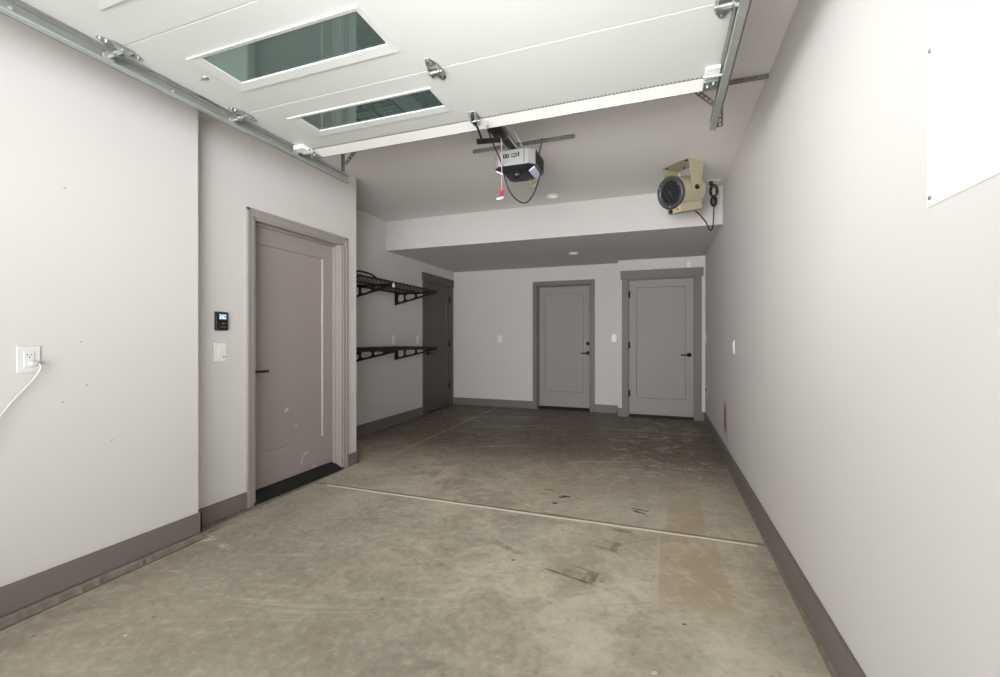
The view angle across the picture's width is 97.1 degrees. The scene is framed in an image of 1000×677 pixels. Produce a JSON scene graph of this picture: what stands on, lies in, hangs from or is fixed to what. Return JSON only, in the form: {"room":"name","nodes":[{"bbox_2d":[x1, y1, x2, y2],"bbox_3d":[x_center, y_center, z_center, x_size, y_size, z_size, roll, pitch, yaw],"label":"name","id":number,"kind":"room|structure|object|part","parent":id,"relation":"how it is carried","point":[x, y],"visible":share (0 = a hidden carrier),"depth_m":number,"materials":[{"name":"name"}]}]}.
{"room":"garage","nodes":[
{"label":"garage","id":0,"kind":"room"},
{"bbox_2d":[0,0,355,586],"bbox_3d":[-2.163,-0.146,2.389,0.250,3.192,4.217,0,0,20],"label":"wall","id":1,"kind":"structure","parent":0,"point":[123,202],"depth_m":2.34,"materials":[{"name":"paint"}]},
{"bbox_2d":[16,346,39,372],"bbox_3d":[-2.159,0.095,2.022,0.010,0.122,0.082,0,0,20],"label":"wall outlet","id":2,"kind":"object","parent":1,"relation":"attached to","point":[24,354],"visible":0.98,"depth_m":2.01,"materials":[{"name":"white plastic"}]},
{"bbox_2d":[24,351,33,366],"bbox_3d":[-2.157,0.095,2.021,0.004,0.070,0.035,0,0,20],"label":"socket","id":3,"kind":"object","parent":2,"relation":"attached to","point":[28,355],"depth_m":2.02,"materials":[{"name":"white plastic"}]},
{"bbox_2d":[0,361,41,417],"bbox_3d":[-2.154,0.682,1.754,0.109,1.157,0.571,0,0,-3],"label":"cord","id":4,"kind":"object","parent":3,"relation":"attached to","point":[30,363],"visible":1,"depth_m":2.01,"materials":[{"name":"white plastic"}]},
{"bbox_2d":[0,492,246,616],"bbox_3d":[-2.272,1.161,1.849,0.115,0.138,2.826,0,0,20],"label":"baseboard","id":5,"kind":"structure","parent":1,"relation":"attached to","point":[21,593],"depth_m":2.31,"materials":[{"name":"grey paint"}]},
{"bbox_2d":[214,343,226,360],"bbox_3d":[-1.905,0.092,3.010,0.013,0.124,0.090,0,0,20],"label":"light switch","id":6,"kind":"object","parent":1,"relation":"attached to","point":[220,349],"visible":1,"depth_m":3.01,"materials":[{"name":"white plastic"}]},
{"bbox_2d":[214,311,227,330],"bbox_3d":[-1.899,-0.118,3.009,0.024,0.129,0.088,0,0,20],"label":"garage door control","id":7,"kind":"object","parent":1,"relation":"attached to","point":[220,318],"visible":1,"depth_m":3.00,"materials":[{"name":"black plastic"}]},
{"bbox_2d":[202,468,344,530],"bbox_3d":[-1.726,1.285,3.602,0.145,0.106,1.641,0,0,20],"label":"trim","id":8,"kind":"structure","parent":1,"relation":"attached to","point":[208,526],"depth_m":3.19,"materials":[{"name":"concrete"}]},
{"bbox_2d":[246,207,347,507],"bbox_3d":[-1.714,0.147,3.737,0.156,2.206,1.094,0,0,20],"label":"door","id":9,"kind":"structure","parent":1,"relation":"in","point":[297,280],"depth_m":3.74,"materials":[{"name":"paint"}]},
{"bbox_3d":[-1.851,0.253,3.384,0.058,0.061,0.146,0,0,20],"label":"lever handle","id":10,"kind":"part","parent":9,"relation":"part of","materials":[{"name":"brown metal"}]},
{"bbox_2d":[348,451,357,466],"bbox_3d":[-1.505,1.174,4.329,0.165,0.117,0.154,0,0,20],"label":"baseboard","id":11,"kind":"structure","parent":1,"relation":"attached to","point":[353,457],"depth_m":4.29,"materials":[{"name":"grey paint"}]},
{"bbox_2d":[356,209,453,425],"bbox_3d":[-1.519,-0.150,6.346,0.150,3.192,3.902,0,0,20],"label":"wall","id":12,"kind":"structure","parent":0,"point":[386,386],"depth_m":5.99,"materials":[{"name":"paint"}]},
{"bbox_2d":[356,407,422,437],"bbox_3d":[-1.640,1.151,5.771,0.015,0.150,2.496,0,0,20],"label":"baseboard","id":13,"kind":"structure","parent":12,"relation":"attached to","point":[370,427],"depth_m":6.01,"materials":[{"name":"grey paint"}]},
{"bbox_2d":[356,270,437,305],"bbox_3d":[-1.452,-0.582,5.345,0.658,0.233,1.740,0,0,20],"label":"wall shelf","id":14,"kind":"object","parent":12,"relation":"attached to","point":[365,282],"visible":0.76,"depth_m":5.39,"materials":[{"name":"black metal"}]},
{"bbox_3d":[-1.452,-0.644,5.345,0.651,0.022,1.740,0,0,20],"label":"deck frame","id":15,"kind":"part","parent":14,"relation":"part of","materials":[{"name":"black metal"}]},
{"bbox_2d":[356,346,437,361],"bbox_3d":[-1.454,0.204,5.346,0.655,0.205,1.740,0,0,20],"label":"wall shelf","id":16,"kind":"object","parent":12,"relation":"attached to","point":[389,349],"visible":0.58,"depth_m":5.32,"materials":[{"name":"black metal"}]},
{"bbox_3d":[-1.452,0.128,5.345,0.651,0.022,1.740,0,0,20],"label":"deck frame","id":17,"kind":"part","parent":16,"relation":"part of","materials":[{"name":"black metal"}]},
{"bbox_2d":[422,272,453,414],"bbox_3d":[-1.081,0.096,7.460,0.194,2.282,1.100,0,0,20],"label":"door","id":18,"kind":"structure","parent":12,"relation":"in","point":[438,307],"depth_m":7.46,"materials":[{"name":"paint"}]},
{"bbox_2d":[0,404,830,676],"bbox_3d":[-0.214,1.310,3.668,4.431,0.230,8.049,0,0,20],"label":"floor","id":19,"kind":"structure","parent":0,"point":[460,540],"depth_m":2.30,"materials":[{"name":"concrete"}]},
{"bbox_2d":[454,263,617,404],"bbox_3d":[0.486,-0.151,7.614,3.056,3.192,0.150,0,0,20],"label":"wall","id":20,"kind":"structure","parent":0,"point":[490,304],"depth_m":7.65,"materials":[{"name":"paint"}]},
{"bbox_2d":[533,279,594,411],"bbox_3d":[1.069,0.131,7.388,1.038,2.181,0.158,0,0,20],"label":"door","id":21,"kind":"structure","parent":20,"relation":"in","point":[563,311],"depth_m":7.42,"materials":[{"name":"grey paint"}]},
{"bbox_2d":[454,397,703,420],"bbox_3d":[1.065,1.140,7.194,4.131,0.150,0.247,0,0,20],"label":"baseboard","id":22,"kind":"structure","parent":20,"relation":"attached to","point":[599,408],"depth_m":7.63,"materials":[{"name":"grey paint"}]},
{"bbox_2d":[612,334,616,341],"bbox_3d":[1.821,-0.010,7.045,0.078,0.122,0.011,0,0,20],"label":"light switch","id":23,"kind":"object","parent":20,"relation":"attached to","point":[614,336],"visible":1,"depth_m":7.04,"materials":[{"name":"white plastic"}]},
{"bbox_2d":[386,186,722,271],"bbox_3d":[0.747,-1.397,6.315,4.131,0.398,2.114,0,0,20],"label":"soffit","id":24,"kind":"structure","parent":0,"point":[636,227],"depth_m":5.56,"materials":[{"name":"paint"}]},
{"bbox_2d":[321,0,798,221],"bbox_3d":[-0.205,-1.668,3.689,4.431,0.150,7.999,0,0,20],"label":"ceiling","id":25,"kind":"structure","parent":0,"point":[619,151],"depth_m":3.80,"materials":[{"name":"paint"}]},
{"bbox_2d":[341,152,355,172],"bbox_3d":[-1.145,-1.427,3.449,0.276,0.354,0.056,0,0,20],"label":"hanger","id":26,"kind":"object","parent":25,"relation":"attached to","point":[343,162],"visible":0.45,"depth_m":3.48,"materials":[{"name":"metal"}]},
{"bbox_2d":[0,0,350,183],"bbox_3d":[-1.763,-1.191,1.978,0.056,0.208,3.251,0,0,20],"label":"track rail","id":27,"kind":"object","parent":26,"relation":"attached to","point":[13,9],"visible":1,"depth_m":2.12,"materials":[{"name":"metal"}]},
{"bbox_2d":[473,117,574,203],"bbox_3d":[-0.355,-1.256,2.115,0.860,0.687,3.177,0,0,20],"label":"garage door opener","id":28,"kind":"object","parent":25,"relation":"hanging from","point":[517,164],"visible":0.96,"depth_m":3.20,"materials":[{"name":"silver metal"}]},
{"bbox_2d":[21,0,738,158],"bbox_3d":[-0.524,-1.279,1.531,2.620,0.090,2.448,0,0,20],"label":"garage door","id":29,"kind":"structure","parent":28,"relation":"attached to","point":[327,78],"depth_m":2.00,"materials":[{"name":"white metal"}]},
{"bbox_3d":[-0.619,-1.301,1.235,2.543,0.045,0.606,0,0,20],"label":"door","id":30,"kind":"part","parent":29,"relation":"part of","materials":[{"name":"white metal"}]},
{"bbox_3d":[-0.926,-1.282,1.964,0.854,0.003,0.207,0,0,20],"label":"pane","id":31,"kind":"part","parent":29,"relation":"part of","materials":[{"name":"clear glass"}]},
{"bbox_3d":[-1.287,-1.258,3.047,0.080,0.014,0.086,0,0,20],"label":"bracket plate","id":32,"kind":"part","parent":29,"relation":"part of","materials":[{"name":"metal"}]},
{"bbox_3d":[-0.735,-1.283,2.491,0.854,0.003,0.166,0,0,20],"label":"pane","id":33,"kind":"part","parent":29,"relation":"part of","materials":[{"name":"clear glass"}]},
{"bbox_3d":[-0.411,-1.302,1.808,2.543,0.045,0.606,0,0,20],"label":"door","id":34,"kind":"part","parent":29,"relation":"part of","materials":[{"name":"white metal"}]},
{"bbox_3d":[-0.203,-1.302,2.383,2.543,0.045,0.608,0,0,20],"label":"door","id":35,"kind":"part","parent":29,"relation":"part of","materials":[{"name":"white metal"}]},
{"bbox_3d":[1.048,-1.258,2.200,0.066,0.014,0.086,0,0,20],"label":"bracket plate","id":36,"kind":"part","parent":29,"relation":"part of","materials":[{"name":"metal"}]},
{"bbox_3d":[-0.071,-1.218,2.719,0.036,0.202,0.407,0,0,20],"label":"door arm","id":37,"kind":"part","parent":28,"relation":"part of","materials":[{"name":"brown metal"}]},
{"bbox_3d":[0.009,-1.136,2.895,0.005,0.350,0.016,0,0,31],"label":"release cord","id":38,"kind":"part","parent":28,"relation":"part of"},
{"bbox_3d":[-0.369,-1.385,1.914,0.080,0.038,2.790,0,0,20],"label":"rail","id":39,"kind":"part","parent":28,"relation":"part of","materials":[{"name":"metal"}]},
{"bbox_2d":[495,163,541,181],"bbox_3d":[0.146,-1.239,3.334,0.306,0.039,0.304,0,0,20],"label":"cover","id":40,"kind":"object","parent":28,"relation":"on","point":[528,171],"depth_m":3.24,"materials":[{"name":"black plastic"}]},
{"bbox_3d":[0.298,-1.313,3.281,0.008,0.101,0.215,0,0,20],"label":"panel","id":41,"kind":"part","parent":28,"relation":"part of","materials":[{"name":"black plastic"}]},
{"bbox_2d":[546,194,558,198],"bbox_3d":[0.592,-1.589,4.933,0.144,0.012,0.144,0,0,20],"label":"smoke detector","id":42,"kind":"object","parent":25,"relation":"in","point":[551,196],"visible":1,"depth_m":4.92,"materials":[{"name":"white plastic"}]},
{"bbox_2d":[657,157,717,230],"bbox_3d":[1.866,-1.326,4.159,0.828,0.536,0.357,0,0,-26],"label":"heater","id":43,"kind":"object","parent":25,"relation":"hanging from","point":[679,194],"visible":1,"depth_m":3.98,"materials":[{"name":"beige metal"}]},
{"bbox_2d":[657,176,684,209],"bbox_3d":[1.541,-1.315,3.987,0.092,0.288,0.292,0,0,-27],"label":"grille","id":44,"kind":"object","parent":43,"relation":"attached to","point":[671,191],"depth_m":3.96,"materials":[{"name":"black metal"}]},
{"bbox_3d":[1.974,-1.316,4.295,0.521,0.516,0.074,0,0,-39],"label":"power cord","id":45,"kind":"part","parent":43,"relation":"part of","materials":[{"name":"black rubber"}]},
{"bbox_2d":[694,65,722,126],"bbox_3d":[1.194,-1.426,2.633,0.276,0.354,0.056,0,0,20],"label":"hanger","id":46,"kind":"object","parent":25,"relation":"attached to","point":[700,93],"visible":0.21,"depth_m":2.62,"materials":[{"name":"metal"}]},
{"bbox_2d":[709,0,751,130],"bbox_3d":[0.713,-1.190,1.080,0.056,0.208,3.251,0,0,20],"label":"track rail","id":47,"kind":"object","parent":46,"relation":"attached to","point":[741,12],"visible":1,"depth_m":1.95,"materials":[{"name":"metal"}]},
{"bbox_2d":[707,179,720,182],"bbox_3d":[2.158,-1.591,4.460,0.124,0.007,0.080,0,0,20],"label":"outlet","id":48,"kind":"object","parent":25,"relation":"attached to","point":[714,180],"visible":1,"depth_m":4.44,"materials":[{"name":"white plastic"}]},
{"bbox_2d":[729,73,768,84],"bbox_3d":[1.385,-1.575,2.745,0.492,0.030,0.037,0,0,20],"label":"metal bracket","id":49,"kind":"object","parent":25,"relation":"attached to","point":[762,76],"visible":0.44,"depth_m":2.68,"materials":[{"name":"metal"}]},
{"bbox_2d":[618,256,704,411],"bbox_3d":[2.451,-0.150,6.752,1.225,3.192,0.332,0,0,20],"label":"wall","id":50,"kind":"structure","parent":0,"point":[696,261],"depth_m":6.62,"materials":[{"name":"paint"}]},
{"bbox_2d":[620,267,703,420],"bbox_3d":[2.416,0.094,6.634,1.162,2.256,0.192,0,0,20],"label":"door","id":51,"kind":"structure","parent":50,"relation":"in","point":[662,308],"depth_m":6.60,"materials":[{"name":"grey paint"}]},
{"bbox_2d":[705,0,999,676],"bbox_3d":[1.807,-0.147,2.961,0.150,3.192,7.999,0,0,20],"label":"wall","id":52,"kind":"structure","parent":0,"point":[857,399],"depth_m":1.40,"materials":[{"name":"paint"}]},
{"bbox_2d":[732,340,734,353],"bbox_3d":[2.063,0.075,3.902,0.011,0.122,0.078,0,0,20],"label":"light switch","id":53,"kind":"object","parent":52,"relation":"attached to","point":[733,343],"visible":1,"depth_m":3.89,"materials":[{"name":"white plastic"}]},
{"bbox_2d":[717,447,838,676],"bbox_3d":[1.430,1.276,2.168,0.018,0.128,5.950,0,0,20],"label":"trim","id":54,"kind":"structure","parent":52,"relation":"attached to","point":[822,651],"depth_m":2.02,"materials":[{"name":"concrete"}]},
{"bbox_2d":[704,412,865,676],"bbox_3d":[1.690,1.138,2.881,0.015,0.140,7.467,0,0,20],"label":"baseboard","id":55,"kind":"structure","parent":52,"relation":"attached to","point":[842,659],"depth_m":2.03,"materials":[{"name":"grey paint"}]},
{"bbox_2d":[927,0,999,207],"bbox_3d":[0.932,-0.511,0.781,0.010,0.388,0.620,0,0,20],"label":"wall panel","id":56,"kind":"object","parent":52,"relation":"attached to","point":[963,62],"visible":1,"depth_m":0.94,"materials":[{"name":"metal"}]},
{"bbox_3d":[-1.217,-0.144,-0.117,3.738,3.192,0.150,0,0,20],"label":"wall","id":57,"kind":"structure","parent":0,"visible":0},
{"bbox_2d":[0,531,205,629],"bbox_3d":[-2.280,1.279,1.640,0.043,0.122,2.426,0,0,20],"label":"trim","id":58,"kind":"structure","parent":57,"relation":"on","point":[13,617],"depth_m":2.21,"materials":[{"name":"concrete"}]}
]}

